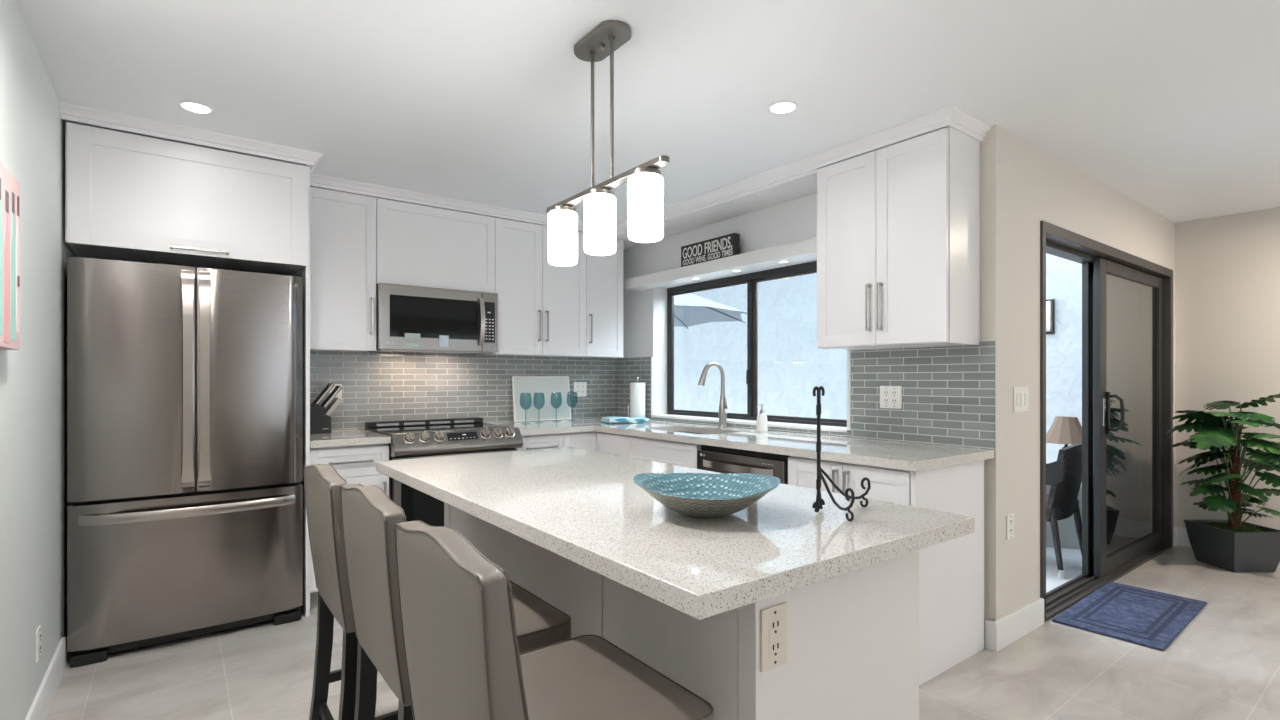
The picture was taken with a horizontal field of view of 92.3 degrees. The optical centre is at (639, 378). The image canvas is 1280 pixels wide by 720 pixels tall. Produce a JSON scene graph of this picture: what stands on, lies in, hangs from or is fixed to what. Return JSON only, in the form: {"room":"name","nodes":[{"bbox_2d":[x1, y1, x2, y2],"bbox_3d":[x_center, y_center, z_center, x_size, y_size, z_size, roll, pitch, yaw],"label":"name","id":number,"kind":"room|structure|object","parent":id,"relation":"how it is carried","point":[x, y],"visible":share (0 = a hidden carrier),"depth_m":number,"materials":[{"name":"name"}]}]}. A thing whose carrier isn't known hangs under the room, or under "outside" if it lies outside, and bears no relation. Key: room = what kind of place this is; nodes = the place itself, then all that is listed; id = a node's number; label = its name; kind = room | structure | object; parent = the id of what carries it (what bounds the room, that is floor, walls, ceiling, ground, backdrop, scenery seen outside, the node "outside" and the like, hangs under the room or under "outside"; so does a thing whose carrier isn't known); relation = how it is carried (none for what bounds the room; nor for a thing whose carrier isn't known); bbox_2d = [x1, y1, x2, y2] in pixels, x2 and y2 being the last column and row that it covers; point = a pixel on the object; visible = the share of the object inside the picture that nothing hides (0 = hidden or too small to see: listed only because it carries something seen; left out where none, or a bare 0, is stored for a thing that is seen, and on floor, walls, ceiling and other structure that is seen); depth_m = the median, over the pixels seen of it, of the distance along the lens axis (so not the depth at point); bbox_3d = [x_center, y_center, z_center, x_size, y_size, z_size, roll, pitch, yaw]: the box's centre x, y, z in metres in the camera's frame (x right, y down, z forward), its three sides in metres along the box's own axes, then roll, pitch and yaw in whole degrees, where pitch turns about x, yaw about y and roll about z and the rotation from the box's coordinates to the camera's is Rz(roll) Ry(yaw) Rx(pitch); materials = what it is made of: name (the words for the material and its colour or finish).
{"room":"kitchen","nodes":[
{"label":"kitchen","id":0,"kind":"room"},
{"bbox_2d":[0,0,77,719],"bbox_3d":[-0.463,0.037,-0.158,0.140,2.405,8.304,0,0,-37],"label":"wall","id":1,"kind":"structure","parent":0,"point":[33,377],"depth_m":2.11,"materials":[{"name":"white paint"}]},
{"bbox_2d":[0,161,19,349],"bbox_3d":[-1.606,-0.320,1.509,0.037,0.475,0.620,0,0,-37],"label":"canvas painting","id":2,"kind":"object","parent":1,"relation":"attached to","point":[9,187],"visible":1,"depth_m":1.66,"materials":[{"name":"pink"}]},
{"bbox_2d":[36,624,40,662],"bbox_3d":[-2.135,0.940,2.186,0.008,0.114,0.070,0,0,-37],"label":"wall outlet","id":3,"kind":"object","parent":1,"relation":"attached to","point":[38,631],"visible":1,"depth_m":2.17,"materials":[{"name":"white plastic"}]},
{"bbox_2d":[39,632,40,653],"bbox_3d":[-2.134,0.940,2.186,0.003,0.068,0.034,0,0,-37],"label":"receptacle","id":4,"kind":"object","parent":3,"relation":"attached to","point":[39,632],"depth_m":2.18,"materials":[{"name":"white plastic"}]},
{"bbox_2d":[25,637,65,719],"bbox_3d":[-0.189,1.175,-0.393,0.015,0.130,7.600,0,0,-37],"label":"baseboard","id":5,"kind":"structure","parent":1,"relation":"attached to","point":[41,705],"depth_m":2.31,"materials":[{"name":"white paint"}]},
{"bbox_2d":[16,0,1279,231],"bbox_3d":[2.140,-1.225,1.801,6.775,0.120,8.704,0,0,-37],"label":"ceiling","id":6,"kind":"structure","parent":0,"point":[1172,106],"depth_m":2.40,"materials":[{"name":"white paint"}]},
{"bbox_2d":[178,101,213,113],"bbox_3d":[-1.903,-1.162,2.638,0.124,0.006,0.124,0,0,-37],"label":"recessed light","id":7,"kind":"object","parent":6,"relation":"in","point":[196,107],"visible":1,"depth_m":2.63,"materials":[{"name":"white paint"}]},
{"bbox_2d":[546,20,669,265],"bbox_3d":[-0.138,-0.799,2.122,0.118,0.730,0.728,0,0,-37],"label":"pendant lamp","id":8,"kind":"object","parent":6,"relation":"hanging from","point":[645,181],"visible":1,"depth_m":2.07,"materials":[{"name":"white glass"}]},
{"bbox_2d":[768,101,797,113],"bbox_3d":[0.613,-1.162,2.638,0.124,0.006,0.124,0,0,-37],"label":"recessed light","id":9,"kind":"object","parent":6,"relation":"in","point":[780,107],"visible":1,"depth_m":2.63,"materials":[{"name":"white paint"}]},
{"bbox_2d":[46,545,1279,719],"bbox_3d":[2.140,1.300,1.801,6.775,0.120,8.704,0,0,-37],"label":"floor","id":10,"kind":"structure","parent":0,"point":[1224,664],"depth_m":2.59,"materials":[{"name":"grey tile"}]},
{"bbox_2d":[67,257,302,667],"bbox_3d":[-2.268,0.360,3.133,0.892,1.760,0.806,0,0,-37],"label":"refrigerator","id":11,"kind":"object","parent":10,"relation":"on","point":[185,386],"visible":1,"depth_m":2.82,"materials":[{"name":"grey metal"}]},
{"bbox_2d":[65,122,309,616],"bbox_3d":[-2.290,0.068,3.186,0.938,2.345,0.755,0,0,-37],"label":"tall cabinet","id":12,"kind":"object","parent":10,"relation":"on","point":[129,197],"visible":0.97,"depth_m":2.91,"materials":[{"name":"white paint"}]},
{"bbox_2d":[310,443,388,607],"bbox_3d":[-1.771,0.803,3.619,0.403,0.874,0.687,0,0,-37],"label":"base cabinet","id":13,"kind":"object","parent":10,"relation":"on","point":[356,464],"visible":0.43,"depth_m":3.38,"materials":[{"name":"white paint"}]},
{"bbox_2d":[310,429,390,447],"bbox_3d":[-1.769,0.345,3.616,0.407,0.038,0.683,0,0,-37],"label":"countertop","id":14,"kind":"structure","parent":13,"relation":"on","point":[347,437],"depth_m":3.41,"materials":[{"name":"stone"}]},
{"bbox_2d":[310,383,342,433],"bbox_3d":[-1.921,0.175,3.723,0.208,0.300,0.121,0,0,-37],"label":"knife block","id":15,"kind":"object","parent":14,"relation":"on","point":[320,419],"visible":0.95,"depth_m":3.68,"materials":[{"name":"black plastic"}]},
{"bbox_2d":[303,464,397,719],"bbox_3d":[-0.771,0.749,1.941,0.462,0.987,0.430,0,0,-37],"label":"bar stool","id":16,"kind":"object","parent":10,"relation":"on","point":[322,482],"visible":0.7,"depth_m":1.74,"materials":[{"name":"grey leather"}]},
{"bbox_2d":[365,417,522,525],"bbox_3d":[-1.261,0.759,3.934,0.782,0.962,0.717,0,0,-37],"label":"range","id":17,"kind":"object","parent":10,"relation":"on","point":[422,438],"visible":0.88,"depth_m":3.64,"materials":[{"name":"silver metal"}]},
{"bbox_2d":[365,423,512,435],"bbox_3d":[-1.285,0.325,3.966,0.778,0.021,0.627,0,0,-37],"label":"cooktop","id":18,"kind":"object","parent":17,"relation":"in","point":[389,429],"depth_m":3.93,"materials":[{"name":"black metal"}]},
{"bbox_2d":[340,484,570,719],"bbox_3d":[-0.472,0.749,1.569,0.462,0.987,0.430,0,0,-37],"label":"bar stool","id":19,"kind":"object","parent":10,"relation":"on","point":[370,517],"visible":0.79,"depth_m":1.43,"materials":[{"name":"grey leather"}]},
{"bbox_2d":[515,433,563,450],"bbox_3d":[-0.840,0.803,4.320,0.343,0.874,0.687,0,0,-37],"label":"base cabinet","id":20,"kind":"object","parent":10,"relation":"on","point":[540,441],"visible":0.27,"depth_m":4.08,"materials":[{"name":"white paint"}]},
{"bbox_2d":[394,520,713,719],"bbox_3d":[-0.165,0.749,1.153,0.462,0.987,0.430,0,0,-37],"label":"bar stool","id":21,"kind":"object","parent":10,"relation":"on","point":[463,659],"visible":1,"depth_m":1.05,"materials":[{"name":"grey leather"}]},
{"bbox_2d":[563,431,628,455],"bbox_3d":[-0.245,0.803,4.566,0.898,0.874,1.010,0,0,-37],"label":"base cabinet","id":22,"kind":"object","parent":10,"relation":"on","point":[611,443],"visible":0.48,"depth_m":4.24,"materials":[{"name":"white paint"}]},
{"bbox_2d":[488,418,993,470],"bbox_3d":[0.219,0.345,3.652,1.239,0.038,3.019,0,0,-37],"label":"countertop","id":23,"kind":"structure","parent":22,"relation":"on","point":[909,456],"depth_m":3.15,"materials":[{"name":"stone"}]},
{"bbox_2d":[511,376,570,421],"bbox_3d":[-0.757,0.153,4.763,0.490,0.344,0.059,0,0,-37],"label":"serving board","id":24,"kind":"object","parent":23,"relation":"on","point":[540,388],"visible":1,"depth_m":4.75,"materials":[{"name":"white"}]},
{"bbox_2d":[601,417,648,422],"bbox_3d":[-0.114,0.304,4.557,0.312,0.040,0.208,0,0,-19],"label":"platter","id":25,"kind":"object","parent":23,"relation":"on","point":[604,419],"visible":1,"depth_m":4.48,"materials":[{"name":"blue ceramic"}]},
{"bbox_2d":[627,377,644,417],"bbox_3d":[-0.017,0.154,4.869,0.151,0.344,0.150,0,0,-37],"label":"paper towel holder","id":26,"kind":"object","parent":23,"relation":"on","point":[637,390],"visible":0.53,"depth_m":4.82,"materials":[{"name":"white paper"}]},
{"bbox_2d":[674,431,703,433],"bbox_3d":[0.326,0.466,3.932,0.374,0.204,0.674,0,0,-37],"label":"sink","id":27,"kind":"object","parent":23,"relation":"in","point":[674,431],"visible":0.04,"depth_m":4.20,"materials":[{"name":"silver metal"}]},
{"bbox_2d":[698,362,726,427],"bbox_3d":[0.481,0.108,4.032,0.225,0.434,0.070,0,0,-31],"label":"faucet","id":28,"kind":"object","parent":23,"relation":"on","point":[722,413],"visible":1,"depth_m":4.06,"materials":[{"name":"silver metal"}]},
{"bbox_2d":[756,404,767,431],"bbox_3d":[0.747,0.240,3.767,0.070,0.172,0.070,0,0,8],"label":"soap dispenser","id":29,"kind":"object","parent":23,"relation":"on","point":[761,423],"visible":1,"depth_m":3.74,"materials":[{"name":"white ceramic"}]},
{"bbox_2d":[626,435,700,468],"bbox_3d":[0.353,0.803,3.952,0.662,0.874,0.688,0,0,-37],"label":"base cabinet","id":30,"kind":"object","parent":10,"relation":"on","point":[684,454],"visible":0.19,"depth_m":3.75,"materials":[{"name":"white paint"}]},
{"bbox_2d":[444,502,918,719],"bbox_3d":[-0.056,0.802,1.973,0.575,0.875,1.660,0,0,-37],"label":"kitchen island","id":31,"kind":"object","parent":10,"relation":"on","point":[853,637],"visible":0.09,"depth_m":1.34,"materials":[{"name":"white paint"}]},
{"bbox_2d":[376,447,973,619],"bbox_3d":[-0.125,0.345,1.939,0.879,0.038,1.878,0,0,-37],"label":"island countertop","id":32,"kind":"structure","parent":31,"relation":"on","point":[584,507],"depth_m":1.39,"materials":[{"name":"stone"}]},
{"bbox_2d":[632,473,780,517],"bbox_3d":[0.158,0.282,1.490,0.360,0.086,0.360,0,0,-37],"label":"decorative bowl","id":33,"kind":"object","parent":32,"relation":"on","point":[698,495],"visible":1,"depth_m":1.55,"materials":[{"name":"teal ceramic"}]},
{"bbox_2d":[812,386,870,520],"bbox_3d":[0.487,0.171,1.498,0.110,0.307,0.198,0,0,31],"label":"easel","id":34,"kind":"object","parent":32,"relation":"on","point":[819,502],"visible":1,"depth_m":1.48,"materials":[{"name":"black metal"}]},
{"bbox_2d":[760,602,786,672],"bbox_3d":[0.254,0.488,1.163,0.072,0.116,0.008,0,0,-37],"label":"wall outlet","id":35,"kind":"object","parent":31,"relation":"attached to","point":[773,620],"visible":1,"depth_m":1.16,"materials":[{"name":"beige plastic"}]},
{"bbox_2d":[769,617,780,657],"bbox_3d":[0.255,0.488,1.161,0.034,0.068,0.003,0,0,-37],"label":"receptacle","id":36,"kind":"object","parent":35,"relation":"attached to","point":[774,622],"depth_m":1.16,"materials":[{"name":"beige plastic"}]},
{"bbox_2d":[697,445,789,484],"bbox_3d":[0.738,0.806,3.403,0.668,0.868,0.640,0,0,-37],"label":"dishwasher","id":37,"kind":"object","parent":10,"relation":"on","point":[724,460],"visible":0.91,"depth_m":3.19,"materials":[{"name":"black metal"}]},
{"bbox_2d":[788,456,983,685],"bbox_3d":[1.140,0.803,2.895,0.647,0.874,0.642,0,0,-37],"label":"base cabinet","id":38,"kind":"object","parent":10,"relation":"on","point":[951,572],"visible":0.47,"depth_m":2.65,"materials":[{"name":"white paint"}]},
{"bbox_2d":[1052,581,1206,650],"bbox_3d":[2.611,1.233,3.262,0.961,0.013,0.468,0,0,-37],"label":"rug","id":39,"kind":"object","parent":10,"relation":"on","point":[1136,615],"visible":1,"depth_m":3.19,"materials":[{"name":"blue fabric"}]},
{"bbox_2d":[1166,394,1279,571],"bbox_3d":[3.904,0.662,4.017,0.715,1.155,0.685,0,0,44],"label":"potted plant","id":40,"kind":"object","parent":10,"relation":"on","point":[1233,544],"visible":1,"depth_m":4.01,"materials":[{"name":"green plant"}]},
{"bbox_2d":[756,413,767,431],"bbox_3d":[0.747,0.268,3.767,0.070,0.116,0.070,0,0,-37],"label":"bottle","id":41,"kind":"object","parent":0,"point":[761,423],"depth_m":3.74,"materials":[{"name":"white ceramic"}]},
{"bbox_2d":[616,164,994,449],"bbox_3d":[0.677,0.037,4.001,0.505,2.405,3.029,0,0,-37],"label":"wall","id":42,"kind":"structure","parent":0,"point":[795,220],"depth_m":3.63,"materials":[{"name":"white paint"}]},
{"bbox_2d":[681,233,739,266],"bbox_3d":[0.470,-0.868,4.196,0.051,0.148,0.526,0,0,-37],"label":"wall sign","id":43,"kind":"object","parent":42,"relation":"on","point":[728,245],"visible":1,"depth_m":4.14,"materials":[{"name":"grey wood"}]},
{"bbox_2d":[651,261,850,432],"bbox_3d":[0.708,-0.212,4.198,0.205,1.026,1.800,0,0,-37],"label":"window","id":44,"kind":"structure","parent":42,"relation":"attached to","point":[751,279],"depth_m":4.33,"materials":[{"name":"brown metal"}]},
{"bbox_2d":[880,386,901,408],"bbox_3d":[1.313,0.097,3.224,0.008,0.118,0.122,0,0,-37],"label":"wall outlet","id":45,"kind":"object","parent":42,"relation":"attached to","point":[890,396],"visible":1,"depth_m":3.22,"materials":[{"name":"white plastic"}]},
{"bbox_2d":[883,391,888,403],"bbox_3d":[1.298,0.097,3.241,0.003,0.068,0.034,0,0,-37],"label":"receptacle","id":46,"kind":"object","parent":45,"relation":"attached to","point":[885,393],"depth_m":3.24,"materials":[{"name":"white plastic"}]},
{"bbox_2d":[891,391,896,403],"bbox_3d":[1.326,0.097,3.205,0.003,0.068,0.034,0,0,-37],"label":"receptacle","id":47,"kind":"object","parent":45,"relation":"attached to","point":[893,393],"depth_m":3.21,"materials":[{"name":"white plastic"}]},
{"bbox_2d":[817,127,979,349],"bbox_3d":[1.246,-0.631,3.047,0.338,0.947,0.688,0,0,-37],"label":"upper cabinet","id":48,"kind":"object","parent":42,"relation":"attached to","point":[898,225],"visible":1,"depth_m":2.87,"materials":[{"name":"white paint"}]},
{"bbox_2d":[674,253,1081,463],"bbox_3d":[1.271,-0.185,9.451,0.200,3.050,10.428,0,0,-37],"label":"wall","id":49,"kind":"structure","parent":0,"point":[791,364],"depth_m":8.27,"materials":[{"name":"white paint"}]},
{"bbox_2d":[1046,299,1054,333],"bbox_3d":[3.849,-0.585,5.795,0.080,0.330,0.080,0,0,-37],"label":"sconce","id":50,"kind":"object","parent":49,"relation":"attached to","point":[1050,303],"visible":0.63,"depth_m":5.77,"materials":[{"name":"silver metal"}]},
{"bbox_2d":[1046,547,1081,592],"bbox_3d":[0.840,1.308,9.026,5.800,0.105,10.588,0,0,-37],"label":"floor","id":51,"kind":"structure","parent":0,"point":[1071,558],"depth_m":4.11,"materials":[{"name":"white tile"}]},
{"bbox_2d":[674,293,746,328],"bbox_3d":[-0.065,0.022,6.986,2.530,2.464,2.530,0,0,-37],"label":"parasol","id":52,"kind":"object","parent":51,"relation":"on","point":[689,309],"visible":0.09,"depth_m":7.36,"materials":[{"name":"grey fabric"}]},
{"bbox_2d":[1046,482,1081,548],"bbox_3d":[2.910,1.022,4.920,2.205,0.475,0.550,0,0,18],"label":"wall","id":53,"kind":"structure","parent":51,"relation":"on","point":[1068,536],"depth_m":4.55,"materials":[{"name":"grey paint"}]},
{"bbox_2d":[1046,442,1081,577],"bbox_3d":[2.697,0.835,4.200,0.540,0.840,0.586,0,0,-39],"label":"chair","id":54,"kind":"object","parent":51,"relation":"on","point":[1064,475],"visible":0.51,"depth_m":3.92,"materials":[{"name":"dark grey plastic"}]},
{"bbox_2d":[1046,416,1081,447],"bbox_3d":[3.335,0.542,4.814,0.336,0.485,0.336,0,0,-37],"label":"table lamp","id":55,"kind":"object","parent":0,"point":[1063,430],"visible":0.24,"depth_m":4.74,"materials":[{"name":"beige fabric"}]},
{"bbox_2d":[980,125,1174,644],"bbox_3d":[2.836,0.037,3.815,3.120,2.405,0.140,0,0,-37],"label":"wall","id":56,"kind":"structure","parent":0,"point":[1022,185],"depth_m":2.97,"materials":[{"name":"beige paint"}]},
{"bbox_2d":[59,101,990,234],"bbox_3d":[-0.542,-1.135,2.886,3.395,0.060,2.680,0,0,-37],"label":"trim","id":57,"kind":"structure","parent":56,"relation":"attached to","point":[953,117],"depth_m":3.07,"materials":[{"name":"white paint"}]},
{"bbox_2d":[1006,514,1013,539],"bbox_3d":[1.748,0.698,2.903,0.070,0.114,0.008,0,0,-37],"label":"wall outlet","id":58,"kind":"object","parent":56,"relation":"attached to","point":[1009,518],"visible":1,"depth_m":2.90,"materials":[{"name":"white plastic"}]},
{"bbox_2d":[1009,519,1011,533],"bbox_3d":[1.748,0.698,2.902,0.034,0.068,0.003,0,0,-37],"label":"receptacle","id":59,"kind":"object","parent":58,"relation":"attached to","point":[1010,520],"depth_m":2.90,"materials":[{"name":"white plastic"}]},
{"bbox_2d":[985,598,1043,651],"bbox_3d":[1.818,1.175,2.974,0.535,0.130,0.051,0,0,-37],"label":"baseboard","id":60,"kind":"structure","parent":56,"relation":"attached to","point":[1004,631],"depth_m":2.90,"materials":[{"name":"white paint"}]},
{"bbox_2d":[1013,387,1028,411],"bbox_3d":[1.844,0.100,2.974,0.165,0.122,0.010,0,0,-37],"label":"light switch","id":61,"kind":"object","parent":56,"relation":"attached to","point":[1020,394],"visible":1,"depth_m":2.97,"materials":[{"name":"white plastic"}]},
{"bbox_2d":[1040,220,1172,622],"bbox_3d":[2.954,0.220,3.866,2.374,2.041,0.200,0,0,-37],"label":"door","id":62,"kind":"structure","parent":56,"relation":"in","point":[1127,299],"depth_m":3.93,"materials":[{"name":"brown metal"}]},
{"bbox_2d":[1173,527,1176,546],"bbox_3d":[3.963,1.175,4.566,0.105,0.130,0.015,0,0,-37],"label":"baseboard","id":63,"kind":"structure","parent":56,"relation":"attached to","point":[1174,528],"depth_m":4.56,"materials":[{"name":"white paint"}]},
{"bbox_2d":[1175,207,1279,529],"bbox_3d":[5.654,0.037,2.549,0.140,2.405,5.272,0,0,-37],"label":"wall","id":64,"kind":"structure","parent":0,"point":[1227,267],"depth_m":4.40,"materials":[{"name":"beige paint"}]},
{"bbox_2d":[1176,527,1190,546],"bbox_3d":[5.592,1.175,2.502,0.015,0.130,5.272,0,0,-37],"label":"baseboard","id":65,"kind":"structure","parent":64,"relation":"attached to","point":[1182,536],"depth_m":4.57,"materials":[{"name":"white paint"}]},
{"bbox_3d":[-1.566,0.038,4.296,3.735,2.405,0.140,0,0,-37],"label":"wall","id":66,"kind":"structure","parent":0,"visible":0},
{"bbox_2d":[330,384,341,402],"bbox_3d":[-1.936,0.095,3.915,0.072,0.118,0.008,0,0,-37],"label":"wall outlet","id":67,"kind":"object","parent":66,"relation":"attached to","point":[339,395],"visible":0.32,"depth_m":3.92,"materials":[{"name":"white plastic"}]},
{"bbox_2d":[310,187,375,351],"bbox_3d":[-1.861,-0.637,3.743,0.409,0.936,0.382,0,0,-37],"label":"upper cabinet","id":68,"kind":"object","parent":66,"relation":"attached to","point":[342,224],"visible":0.91,"depth_m":3.63,"materials":[{"name":"white paint"}]},
{"bbox_2d":[376,198,494,292],"bbox_3d":[-1.399,-0.843,4.110,0.766,0.524,0.350,0,0,-37],"label":"upper cabinet","id":69,"kind":"object","parent":66,"relation":"attached to","point":[417,245],"visible":0.82,"depth_m":3.95,"materials":[{"name":"white paint"}]},
{"bbox_2d":[368,283,497,354],"bbox_3d":[-1.369,-0.375,4.070,0.764,0.406,0.433,0,0,-37],"label":"microwave","id":70,"kind":"object","parent":69,"relation":"attached to","point":[409,319],"visible":0.98,"depth_m":3.91,"materials":[{"name":"silver metal"}]},
{"bbox_2d":[310,351,616,429],"bbox_3d":[-1.165,0.076,4.505,2.443,0.499,0.008,0,0,-37],"label":"backsplash","id":71,"kind":"structure","parent":66,"relation":"attached to","point":[376,386],"depth_m":4.33,"materials":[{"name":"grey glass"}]},
{"bbox_2d":[479,218,585,356],"bbox_3d":[-0.791,-0.637,4.548,0.728,0.936,0.382,0,0,-37],"label":"upper cabinet","id":72,"kind":"object","parent":66,"relation":"attached to","point":[542,304],"visible":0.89,"depth_m":4.38,"materials":[{"name":"white paint"}]},
{"bbox_2d":[574,382,586,396],"bbox_3d":[-0.487,0.087,5.006,0.122,0.118,0.008,0,0,-37],"label":"wall outlet","id":73,"kind":"object","parent":66,"relation":"attached to","point":[580,388],"visible":1,"depth_m":5.01,"materials":[{"name":"white plastic"}]},
{"bbox_2d":[576,385,579,393],"bbox_3d":[-0.504,0.087,4.991,0.034,0.068,0.003,0,0,-37],"label":"receptacle","id":74,"kind":"object","parent":73,"relation":"attached to","point":[577,386],"depth_m":4.99,"materials":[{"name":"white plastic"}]},
{"bbox_2d":[581,385,584,393],"bbox_3d":[-0.467,0.087,5.019,0.034,0.068,0.003,0,0,-37],"label":"receptacle","id":75,"kind":"object","parent":73,"relation":"attached to","point":[582,386],"depth_m":5.02,"materials":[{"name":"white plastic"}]},
{"bbox_2d":[573,239,622,357],"bbox_3d":[-0.362,-0.637,4.871,0.342,0.936,0.382,0,0,-37],"label":"upper cabinet","id":76,"kind":"object","parent":66,"relation":"attached to","point":[604,274],"visible":0.69,"depth_m":4.75,"materials":[{"name":"white paint"}]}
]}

